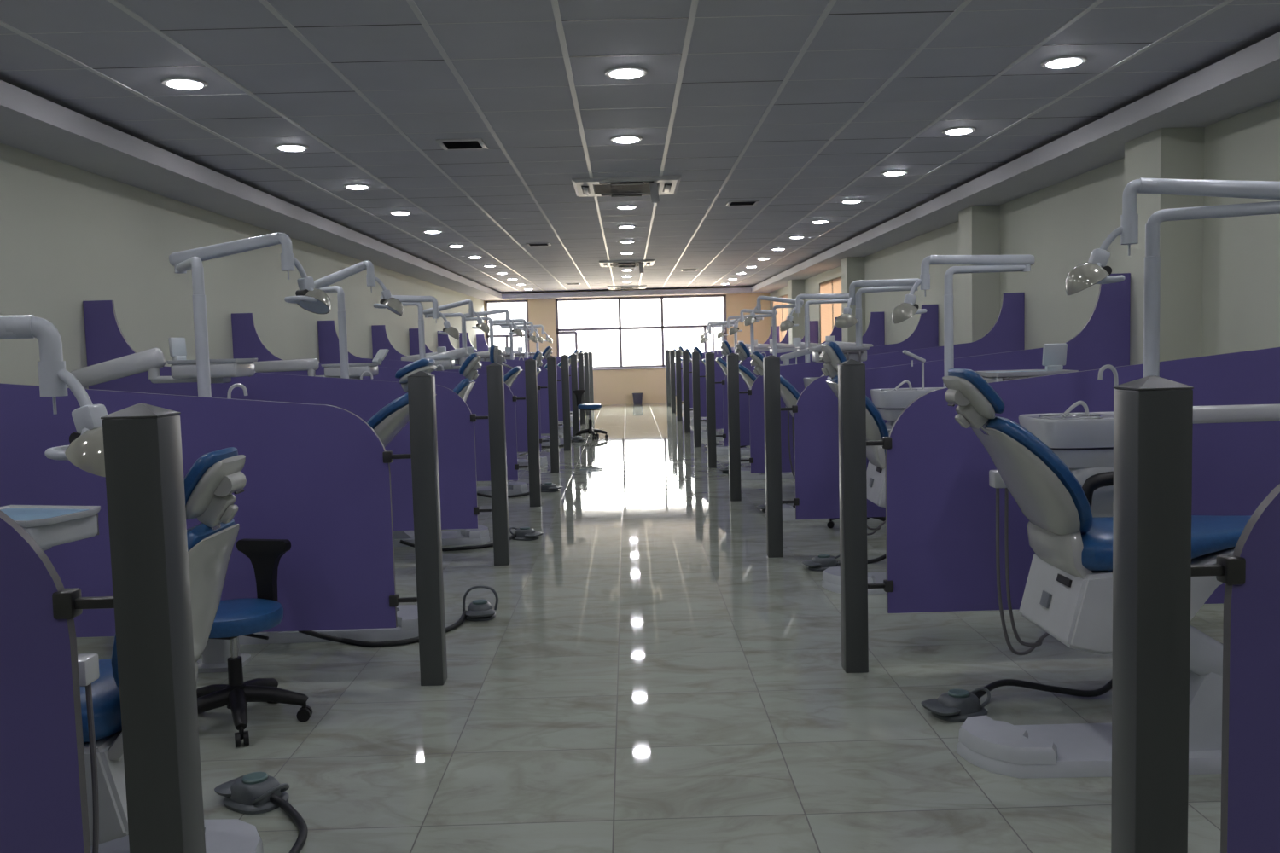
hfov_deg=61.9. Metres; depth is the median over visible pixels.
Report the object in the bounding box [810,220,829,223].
recessed light
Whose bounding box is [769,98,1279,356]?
wall
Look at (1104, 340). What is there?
partition panel
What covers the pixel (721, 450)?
dental chair
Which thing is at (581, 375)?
square post
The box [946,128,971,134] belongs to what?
diffuser
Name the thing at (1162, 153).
pillar
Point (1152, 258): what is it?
light
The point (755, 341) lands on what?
tray
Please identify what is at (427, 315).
light
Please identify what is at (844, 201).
diffuser
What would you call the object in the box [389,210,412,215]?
recessed light
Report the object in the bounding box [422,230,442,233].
recessed light
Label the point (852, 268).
pillar
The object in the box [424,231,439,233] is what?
diffuser
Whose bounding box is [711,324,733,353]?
light
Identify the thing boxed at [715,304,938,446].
partition panel
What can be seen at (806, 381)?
basin
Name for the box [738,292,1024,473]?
partition panel
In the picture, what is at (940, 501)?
partition panel
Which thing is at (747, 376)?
dental chair
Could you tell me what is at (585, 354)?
square post
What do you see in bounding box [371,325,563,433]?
partition panel
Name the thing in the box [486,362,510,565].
square post
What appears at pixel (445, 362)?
tray
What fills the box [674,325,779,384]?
partition panel
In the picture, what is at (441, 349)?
tray
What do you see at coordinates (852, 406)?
square post
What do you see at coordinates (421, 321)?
pole
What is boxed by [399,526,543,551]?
foot pedal
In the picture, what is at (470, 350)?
tray
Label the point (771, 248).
recessed light
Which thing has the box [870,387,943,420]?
basin
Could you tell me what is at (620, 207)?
diffuser
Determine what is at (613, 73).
diffuser
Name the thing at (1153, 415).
square post
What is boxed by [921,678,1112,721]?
foot pedal
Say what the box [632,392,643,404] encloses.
waste bin
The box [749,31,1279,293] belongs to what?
trim
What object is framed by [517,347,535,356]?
tray
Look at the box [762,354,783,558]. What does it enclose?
square post
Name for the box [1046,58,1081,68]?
diffuser
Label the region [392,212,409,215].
diffuser
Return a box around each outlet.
[581,186,590,194]
[599,180,653,184]
[601,193,650,196]
[662,183,672,191]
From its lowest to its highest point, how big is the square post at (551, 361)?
1.394 m
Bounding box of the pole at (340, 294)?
[317,285,349,378]
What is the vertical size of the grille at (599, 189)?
0.014 m
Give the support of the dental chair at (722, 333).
on the floor
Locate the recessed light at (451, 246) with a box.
[448,244,465,247]
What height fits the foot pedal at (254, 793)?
0.135 m
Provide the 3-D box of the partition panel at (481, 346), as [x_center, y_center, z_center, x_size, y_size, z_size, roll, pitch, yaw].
[-2.616,-1.470,26.038,2.701,1.630,0.042,-2,4,-1]
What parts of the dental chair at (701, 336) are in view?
spring arm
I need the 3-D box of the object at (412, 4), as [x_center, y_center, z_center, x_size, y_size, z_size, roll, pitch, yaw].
[-0.158,-2.400,12.420,6.628,0.006,30.330,-2,4,-1]
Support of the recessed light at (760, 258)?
in the ceiling
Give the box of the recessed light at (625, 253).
[619,251,634,254]
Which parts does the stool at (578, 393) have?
leg, seat, leg, leg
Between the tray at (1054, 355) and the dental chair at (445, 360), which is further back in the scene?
the dental chair at (445, 360)
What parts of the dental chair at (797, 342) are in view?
plate, spring arm, balance arm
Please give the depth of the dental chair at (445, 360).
10.84 m
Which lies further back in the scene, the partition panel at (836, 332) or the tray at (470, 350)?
the partition panel at (836, 332)
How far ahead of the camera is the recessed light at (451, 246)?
14.77 m
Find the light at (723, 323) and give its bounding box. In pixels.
[721,322,738,349]
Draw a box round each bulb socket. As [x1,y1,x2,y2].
[69,431,81,443]
[295,289,308,301]
[1102,266,1111,275]
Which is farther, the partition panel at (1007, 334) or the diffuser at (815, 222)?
the diffuser at (815, 222)
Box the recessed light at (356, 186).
[343,183,370,189]
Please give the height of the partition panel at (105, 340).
1.630 m
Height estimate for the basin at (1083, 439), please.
0.192 m
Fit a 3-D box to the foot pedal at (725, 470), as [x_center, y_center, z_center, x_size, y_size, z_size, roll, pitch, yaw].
[1.280,0.467,12.325,0.747,0.112,0.176,-2,4,-11]
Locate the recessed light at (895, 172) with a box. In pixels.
[881,169,907,175]
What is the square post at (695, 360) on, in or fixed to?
on the floor
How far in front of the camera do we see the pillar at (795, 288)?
22.24 m
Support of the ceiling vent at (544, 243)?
in the ceiling
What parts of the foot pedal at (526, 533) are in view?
carry handle, lever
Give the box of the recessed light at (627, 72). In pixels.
[604,65,647,78]
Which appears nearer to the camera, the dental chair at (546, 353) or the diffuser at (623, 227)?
the diffuser at (623, 227)
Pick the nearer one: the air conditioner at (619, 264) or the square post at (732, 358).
the square post at (732, 358)
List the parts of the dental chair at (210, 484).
spring arm, handle, seat, backrest, plate, headrest stem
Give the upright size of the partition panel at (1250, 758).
1.630 m
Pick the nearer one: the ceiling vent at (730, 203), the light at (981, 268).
the light at (981, 268)
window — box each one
[484,299,529,352]
[555,294,727,370]
[772,294,788,342]
[820,277,841,343]
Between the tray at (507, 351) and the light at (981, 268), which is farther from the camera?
the tray at (507, 351)
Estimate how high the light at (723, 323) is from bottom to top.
1.005 m
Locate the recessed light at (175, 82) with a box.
[161,76,208,89]
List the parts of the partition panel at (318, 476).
rod, rod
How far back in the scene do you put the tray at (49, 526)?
3.75 m
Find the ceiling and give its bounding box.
[0,0,1279,293]
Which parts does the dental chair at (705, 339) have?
spring arm, balance arm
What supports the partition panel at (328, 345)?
attached to the square post at (551, 361)
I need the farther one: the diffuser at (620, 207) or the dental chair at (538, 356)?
the dental chair at (538, 356)
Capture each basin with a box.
[802,377,819,388]
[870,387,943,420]
[1018,412,1113,468]
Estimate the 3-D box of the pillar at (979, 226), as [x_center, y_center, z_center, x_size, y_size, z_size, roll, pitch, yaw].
[3.461,-0.822,10.881,0.280,2.778,0.420,-2,4,-1]
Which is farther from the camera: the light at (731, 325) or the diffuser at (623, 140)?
the light at (731, 325)
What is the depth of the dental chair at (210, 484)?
2.85 m
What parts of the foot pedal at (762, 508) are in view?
lever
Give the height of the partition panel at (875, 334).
1.630 m
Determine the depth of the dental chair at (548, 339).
23.72 m
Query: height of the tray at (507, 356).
0.249 m
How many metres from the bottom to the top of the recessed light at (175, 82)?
0.023 m
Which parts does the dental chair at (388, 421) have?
balance arm, spring arm, handle, plate, backrest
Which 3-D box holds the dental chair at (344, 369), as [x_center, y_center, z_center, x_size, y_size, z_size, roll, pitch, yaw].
[-2.359,-0.162,8.445,2.257,2.140,1.366,2,6,41]
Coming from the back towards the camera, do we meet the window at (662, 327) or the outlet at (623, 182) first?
the window at (662, 327)
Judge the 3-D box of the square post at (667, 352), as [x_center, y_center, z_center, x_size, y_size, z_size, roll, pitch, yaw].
[0.692,-1.189,26.095,0.102,1.394,0.102,-2,4,-1]
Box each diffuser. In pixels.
[167,81,202,89]
[278,145,304,151]
[346,186,366,189]
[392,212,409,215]
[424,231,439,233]
[610,69,642,78]
[613,137,638,143]
[618,206,634,209]
[619,226,633,228]
[813,221,826,223]
[843,200,859,203]
[884,172,905,175]
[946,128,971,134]
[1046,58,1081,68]
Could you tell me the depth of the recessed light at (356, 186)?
9.29 m
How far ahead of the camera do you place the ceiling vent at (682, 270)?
20.65 m
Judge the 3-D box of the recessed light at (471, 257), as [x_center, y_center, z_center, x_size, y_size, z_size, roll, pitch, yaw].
[-2.577,-2.642,16.650,0.232,0.023,0.232,-2,4,-1]
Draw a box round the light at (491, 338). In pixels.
[465,317,494,348]
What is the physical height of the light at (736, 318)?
1.025 m
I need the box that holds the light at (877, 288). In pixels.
[855,285,917,362]
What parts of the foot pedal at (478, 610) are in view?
carry handle, lever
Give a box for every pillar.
[787,279,805,343]
[840,256,865,343]
[958,204,1000,343]
[1123,127,1204,365]
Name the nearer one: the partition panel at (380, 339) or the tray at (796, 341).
the partition panel at (380, 339)
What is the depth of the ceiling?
6.31 m
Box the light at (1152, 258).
[1143,201,1279,377]
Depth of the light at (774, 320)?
14.90 m
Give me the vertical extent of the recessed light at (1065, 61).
0.023 m
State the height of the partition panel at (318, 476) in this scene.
1.630 m
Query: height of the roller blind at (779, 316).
1.650 m
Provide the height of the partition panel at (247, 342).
1.630 m
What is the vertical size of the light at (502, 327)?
1.015 m
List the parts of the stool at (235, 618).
leg, leg, leg, seat plate, seat, leg, leg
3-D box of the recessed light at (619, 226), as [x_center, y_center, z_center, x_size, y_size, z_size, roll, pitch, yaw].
[-0.162,-2.436,13.024,0.232,0.023,0.232,-2,4,-1]
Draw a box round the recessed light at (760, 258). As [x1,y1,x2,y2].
[756,257,770,260]
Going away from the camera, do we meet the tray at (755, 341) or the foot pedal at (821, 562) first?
the foot pedal at (821, 562)
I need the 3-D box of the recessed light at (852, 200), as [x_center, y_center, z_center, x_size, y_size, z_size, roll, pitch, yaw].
[2.225,-2.366,11.223,0.232,0.023,0.232,-2,4,-1]
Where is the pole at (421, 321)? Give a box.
[401,302,425,359]
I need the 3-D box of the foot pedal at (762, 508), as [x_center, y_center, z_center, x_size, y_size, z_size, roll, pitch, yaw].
[1.374,0.678,9.464,0.717,0.112,0.186,-3,5,-19]
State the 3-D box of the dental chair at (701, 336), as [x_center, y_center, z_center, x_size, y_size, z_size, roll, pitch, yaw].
[2.018,-1.450,24.855,2.276,2.028,1.400,2,5,38]
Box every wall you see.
[0,143,485,389]
[483,286,770,404]
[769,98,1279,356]
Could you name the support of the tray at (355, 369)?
on the dental chair at (344, 369)
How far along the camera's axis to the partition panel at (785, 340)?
23.41 m
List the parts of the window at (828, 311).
pane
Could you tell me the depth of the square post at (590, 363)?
26.02 m
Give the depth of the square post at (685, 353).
18.07 m
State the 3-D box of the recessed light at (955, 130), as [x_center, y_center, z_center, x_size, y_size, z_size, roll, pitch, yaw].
[2.265,-2.094,7.573,0.232,0.023,0.232,-2,4,-1]
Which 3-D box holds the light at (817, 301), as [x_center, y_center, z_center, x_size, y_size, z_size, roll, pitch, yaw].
[2.165,-0.954,12.203,0.563,1.015,0.113,-2,4,-1]
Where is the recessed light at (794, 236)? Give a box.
[788,235,804,238]
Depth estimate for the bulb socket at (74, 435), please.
2.63 m
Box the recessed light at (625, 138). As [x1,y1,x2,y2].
[610,134,642,143]
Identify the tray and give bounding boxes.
[0,505,100,549]
[166,337,257,378]
[321,349,389,377]
[413,357,455,367]
[436,346,468,364]
[466,346,490,361]
[488,347,515,359]
[504,347,524,358]
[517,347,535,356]
[733,340,757,350]
[748,338,772,353]
[768,337,801,354]
[795,336,834,354]
[807,346,869,363]
[974,343,1078,383]
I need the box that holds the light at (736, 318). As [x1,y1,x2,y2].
[733,317,763,354]
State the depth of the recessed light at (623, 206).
11.13 m
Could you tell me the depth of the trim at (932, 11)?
7.78 m
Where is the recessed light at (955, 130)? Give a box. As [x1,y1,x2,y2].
[942,126,976,134]
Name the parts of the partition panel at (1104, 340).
rod, rod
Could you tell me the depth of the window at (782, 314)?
25.86 m
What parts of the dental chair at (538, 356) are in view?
balance arm, spring arm, plate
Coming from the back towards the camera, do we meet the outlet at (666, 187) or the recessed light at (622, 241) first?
the recessed light at (622, 241)
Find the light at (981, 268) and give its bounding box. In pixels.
[943,263,1030,388]
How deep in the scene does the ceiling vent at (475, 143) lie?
7.54 m
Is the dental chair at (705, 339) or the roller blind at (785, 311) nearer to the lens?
the dental chair at (705, 339)
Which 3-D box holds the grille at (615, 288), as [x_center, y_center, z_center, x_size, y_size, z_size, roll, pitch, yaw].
[-0.319,-3.393,26.118,0.570,0.014,0.553,-2,4,-1]
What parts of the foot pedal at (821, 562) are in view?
lever, carry handle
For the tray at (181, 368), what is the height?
0.251 m
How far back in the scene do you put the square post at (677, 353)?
20.76 m
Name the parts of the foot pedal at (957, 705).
lever, carry handle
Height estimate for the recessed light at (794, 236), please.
0.023 m
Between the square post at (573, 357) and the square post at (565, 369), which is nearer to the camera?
the square post at (565, 369)
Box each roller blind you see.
[772,296,782,342]
[782,294,788,339]
[820,279,831,343]
[832,277,841,325]
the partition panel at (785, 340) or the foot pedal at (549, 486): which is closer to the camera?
the foot pedal at (549, 486)
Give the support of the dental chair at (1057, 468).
on the floor
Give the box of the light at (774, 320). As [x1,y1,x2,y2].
[772,304,802,356]
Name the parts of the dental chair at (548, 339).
spring arm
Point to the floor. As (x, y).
(644, 677)
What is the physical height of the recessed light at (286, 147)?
0.023 m
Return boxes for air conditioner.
[571,174,680,203]
[599,259,654,273]
[607,285,646,290]
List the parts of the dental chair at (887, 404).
plate, backrest, flush spout, handle, spring arm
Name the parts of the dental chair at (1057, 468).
headrest stem, backrest, flush spout, plate, armrest, handle, seat, spring arm, lift arm, balance arm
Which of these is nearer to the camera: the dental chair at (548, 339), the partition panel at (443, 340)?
the partition panel at (443, 340)
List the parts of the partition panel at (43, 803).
rod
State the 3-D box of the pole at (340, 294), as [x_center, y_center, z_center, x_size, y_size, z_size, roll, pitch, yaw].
[-2.218,-0.510,7.744,0.253,1.030,0.243,-2,4,-1]
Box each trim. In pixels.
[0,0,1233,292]
[0,3,1279,291]
[0,80,505,300]
[93,11,1152,289]
[501,287,750,299]
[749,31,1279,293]
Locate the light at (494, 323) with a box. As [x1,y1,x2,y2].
[493,322,513,360]
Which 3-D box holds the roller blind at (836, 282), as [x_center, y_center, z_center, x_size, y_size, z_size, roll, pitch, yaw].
[3.510,-1.785,18.712,0.003,1.650,1.160,-2,4,-1]
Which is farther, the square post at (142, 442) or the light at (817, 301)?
the light at (817, 301)
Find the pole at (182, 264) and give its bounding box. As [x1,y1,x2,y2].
[174,256,211,397]
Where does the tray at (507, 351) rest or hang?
on the dental chair at (540, 340)
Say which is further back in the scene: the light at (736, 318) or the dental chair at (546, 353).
the light at (736, 318)
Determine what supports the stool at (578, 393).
on the floor
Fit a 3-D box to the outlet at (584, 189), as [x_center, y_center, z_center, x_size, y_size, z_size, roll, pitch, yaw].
[-0.491,-2.156,9.712,0.070,0.010,0.480,-2,4,-1]
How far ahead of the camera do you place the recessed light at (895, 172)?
9.34 m
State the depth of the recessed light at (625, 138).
7.49 m
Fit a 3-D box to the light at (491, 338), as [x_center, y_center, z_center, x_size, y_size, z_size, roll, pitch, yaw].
[-2.375,-1.110,15.805,0.453,1.035,0.163,-2,4,-1]
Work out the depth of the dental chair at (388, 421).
5.43 m
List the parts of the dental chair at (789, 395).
backrest, plate, spring arm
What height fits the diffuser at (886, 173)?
0.023 m
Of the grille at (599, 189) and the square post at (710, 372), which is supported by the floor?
the square post at (710, 372)
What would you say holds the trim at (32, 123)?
attached to the wall at (70, 236)
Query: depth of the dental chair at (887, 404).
6.69 m
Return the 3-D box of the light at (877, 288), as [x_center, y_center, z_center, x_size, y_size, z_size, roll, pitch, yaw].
[2.183,-0.744,9.451,0.533,1.005,0.163,-2,4,-1]
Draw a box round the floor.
[75,402,1223,852]
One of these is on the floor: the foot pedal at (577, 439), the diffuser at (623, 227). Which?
the foot pedal at (577, 439)
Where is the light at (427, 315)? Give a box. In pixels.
[424,313,467,360]
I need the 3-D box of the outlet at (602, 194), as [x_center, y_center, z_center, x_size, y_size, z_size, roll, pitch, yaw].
[-0.126,-2.194,10.084,0.480,0.010,0.070,-2,4,-1]
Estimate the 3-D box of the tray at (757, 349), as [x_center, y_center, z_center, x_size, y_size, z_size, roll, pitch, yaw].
[2.181,-1.422,18.915,0.476,0.249,0.382,-2,4,-1]
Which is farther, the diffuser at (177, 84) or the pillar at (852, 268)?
the pillar at (852, 268)
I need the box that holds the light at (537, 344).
[518,328,539,351]
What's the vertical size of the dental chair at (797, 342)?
2.046 m
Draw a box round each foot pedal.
[214,771,308,852]
[298,585,498,646]
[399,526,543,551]
[477,482,562,498]
[541,436,586,448]
[704,442,747,448]
[719,465,742,473]
[756,503,795,512]
[801,553,885,571]
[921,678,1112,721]
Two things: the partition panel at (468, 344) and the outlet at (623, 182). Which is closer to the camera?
the outlet at (623, 182)
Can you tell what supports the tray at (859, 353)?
on the dental chair at (789, 395)
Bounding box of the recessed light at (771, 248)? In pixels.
[771,248,785,250]
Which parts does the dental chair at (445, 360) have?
spring arm, handle, balance arm, plate, headrest stem, backrest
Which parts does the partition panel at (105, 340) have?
rod, rod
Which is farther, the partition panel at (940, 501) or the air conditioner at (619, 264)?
the air conditioner at (619, 264)
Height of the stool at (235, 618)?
0.709 m
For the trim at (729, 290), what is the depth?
27.03 m
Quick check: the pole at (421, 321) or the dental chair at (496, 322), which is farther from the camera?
the dental chair at (496, 322)
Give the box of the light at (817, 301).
[804,299,848,362]
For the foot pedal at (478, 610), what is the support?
on the floor
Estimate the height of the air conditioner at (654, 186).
0.218 m
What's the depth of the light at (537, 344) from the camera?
23.71 m
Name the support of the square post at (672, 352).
on the floor
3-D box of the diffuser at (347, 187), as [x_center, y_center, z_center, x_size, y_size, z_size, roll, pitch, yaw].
[-2.481,-2.099,9.351,0.180,0.023,0.180,-2,4,-1]
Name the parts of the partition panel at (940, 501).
rod, rod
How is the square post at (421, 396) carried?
on the floor
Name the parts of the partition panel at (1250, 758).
rod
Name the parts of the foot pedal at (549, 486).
lever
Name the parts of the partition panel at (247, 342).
rod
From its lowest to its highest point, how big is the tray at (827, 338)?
0.249 m
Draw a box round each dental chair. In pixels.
[0,314,263,852]
[70,232,436,673]
[253,260,489,546]
[380,295,528,496]
[401,299,547,465]
[464,308,560,446]
[474,318,575,432]
[500,321,579,422]
[513,324,583,413]
[673,321,750,408]
[678,319,770,416]
[684,314,794,425]
[692,308,820,437]
[715,295,872,454]
[735,293,849,480]
[750,278,919,521]
[819,254,1078,594]
[942,177,1279,779]
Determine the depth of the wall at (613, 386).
27.69 m
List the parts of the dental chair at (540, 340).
spring arm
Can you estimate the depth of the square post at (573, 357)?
18.05 m
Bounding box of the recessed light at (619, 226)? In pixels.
[616,225,635,228]
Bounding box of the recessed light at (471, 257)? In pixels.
[467,256,482,258]
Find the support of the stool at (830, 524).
on the floor
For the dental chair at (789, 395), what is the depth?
9.36 m
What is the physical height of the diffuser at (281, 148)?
0.023 m
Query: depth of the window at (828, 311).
19.67 m
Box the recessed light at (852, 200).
[840,198,862,203]
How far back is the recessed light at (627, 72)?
5.68 m
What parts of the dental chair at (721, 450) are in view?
backrest, plate, spring arm, balance arm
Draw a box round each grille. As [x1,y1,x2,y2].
[594,183,658,193]
[610,262,643,266]
[615,287,638,289]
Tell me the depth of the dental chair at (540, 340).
21.08 m
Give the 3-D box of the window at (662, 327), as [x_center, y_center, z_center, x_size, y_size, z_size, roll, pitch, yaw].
[0.042,-2.438,27.708,4.490,1.878,0.180,-2,4,-1]
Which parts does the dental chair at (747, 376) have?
backrest, plate, balance arm, spring arm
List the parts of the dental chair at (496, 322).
balance arm, spring arm, plate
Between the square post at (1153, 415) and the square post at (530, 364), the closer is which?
the square post at (1153, 415)
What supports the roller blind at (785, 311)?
attached to the window at (782, 314)
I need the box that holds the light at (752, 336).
[750,314,772,354]
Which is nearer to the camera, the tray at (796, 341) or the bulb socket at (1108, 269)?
the bulb socket at (1108, 269)
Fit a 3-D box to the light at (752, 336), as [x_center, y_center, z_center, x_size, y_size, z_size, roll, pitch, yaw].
[2.017,-1.337,17.453,0.393,1.005,0.363,-2,4,-1]
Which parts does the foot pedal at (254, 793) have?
lever, carry handle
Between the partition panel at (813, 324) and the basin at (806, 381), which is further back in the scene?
the partition panel at (813, 324)
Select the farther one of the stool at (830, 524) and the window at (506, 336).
the window at (506, 336)
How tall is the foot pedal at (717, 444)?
0.112 m
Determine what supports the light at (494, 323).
attached to the dental chair at (496, 322)
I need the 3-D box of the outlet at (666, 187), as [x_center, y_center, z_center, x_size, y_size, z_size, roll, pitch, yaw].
[0.248,-2.176,9.719,0.070,0.010,0.480,-2,4,-1]
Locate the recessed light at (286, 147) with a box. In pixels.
[274,143,308,151]
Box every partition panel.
[0,383,417,637]
[0,510,114,852]
[82,300,491,530]
[231,313,528,481]
[317,320,549,452]
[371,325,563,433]
[408,328,572,421]
[437,331,578,411]
[459,332,579,389]
[476,334,585,398]
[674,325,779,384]
[674,329,788,401]
[680,320,818,407]
[689,317,842,417]
[699,311,884,429]
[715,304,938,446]
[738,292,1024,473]
[780,273,1130,519]
[866,347,1279,613]
[1191,483,1279,852]
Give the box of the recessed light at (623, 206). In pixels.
[615,204,637,209]
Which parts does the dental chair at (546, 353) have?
spring arm, plate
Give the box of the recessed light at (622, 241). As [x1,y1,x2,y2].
[618,240,634,243]
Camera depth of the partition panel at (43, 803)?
2.02 m
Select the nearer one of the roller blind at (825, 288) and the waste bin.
the roller blind at (825, 288)
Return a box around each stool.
[196,538,312,747]
[573,389,608,439]
[826,517,885,528]
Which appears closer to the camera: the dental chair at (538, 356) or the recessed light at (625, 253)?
the dental chair at (538, 356)
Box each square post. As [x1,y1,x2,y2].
[100,403,205,852]
[407,371,447,686]
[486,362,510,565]
[524,358,541,506]
[546,355,559,472]
[560,354,571,451]
[570,353,579,436]
[577,352,585,424]
[583,352,589,415]
[587,351,593,403]
[665,349,670,407]
[669,349,675,413]
[674,349,682,421]
[682,350,690,432]
[692,350,701,447]
[704,351,716,468]
[726,353,741,501]
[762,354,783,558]
[837,359,868,673]
[1111,375,1193,852]
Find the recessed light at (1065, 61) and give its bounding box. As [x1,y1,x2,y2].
[1041,55,1087,68]
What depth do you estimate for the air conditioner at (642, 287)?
25.76 m
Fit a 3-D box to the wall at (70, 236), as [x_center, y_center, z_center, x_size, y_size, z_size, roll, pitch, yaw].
[-3.919,-0.830,12.527,0.200,2.948,30.800,-2,4,-1]
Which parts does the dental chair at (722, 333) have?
plate, spring arm, balance arm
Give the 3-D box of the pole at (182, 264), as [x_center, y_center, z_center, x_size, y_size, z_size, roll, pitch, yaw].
[-2.183,-0.315,5.227,0.323,1.015,0.503,-2,4,-1]
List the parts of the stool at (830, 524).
leg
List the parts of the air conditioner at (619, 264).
casing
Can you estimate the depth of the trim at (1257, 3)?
6.60 m
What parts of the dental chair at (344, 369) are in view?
balance arm, spring arm, handle, plate, backrest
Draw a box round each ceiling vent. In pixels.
[436,138,488,150]
[525,242,551,246]
[680,268,698,271]
[725,199,759,206]
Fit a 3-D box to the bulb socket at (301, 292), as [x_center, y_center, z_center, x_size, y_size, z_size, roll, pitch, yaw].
[-1.680,-0.654,5.318,0.060,0.053,0.045,1,-5,34]
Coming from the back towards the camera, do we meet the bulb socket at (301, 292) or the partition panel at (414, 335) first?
the partition panel at (414, 335)
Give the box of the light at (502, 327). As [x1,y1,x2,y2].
[500,325,528,358]
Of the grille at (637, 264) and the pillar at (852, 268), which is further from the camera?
the grille at (637, 264)

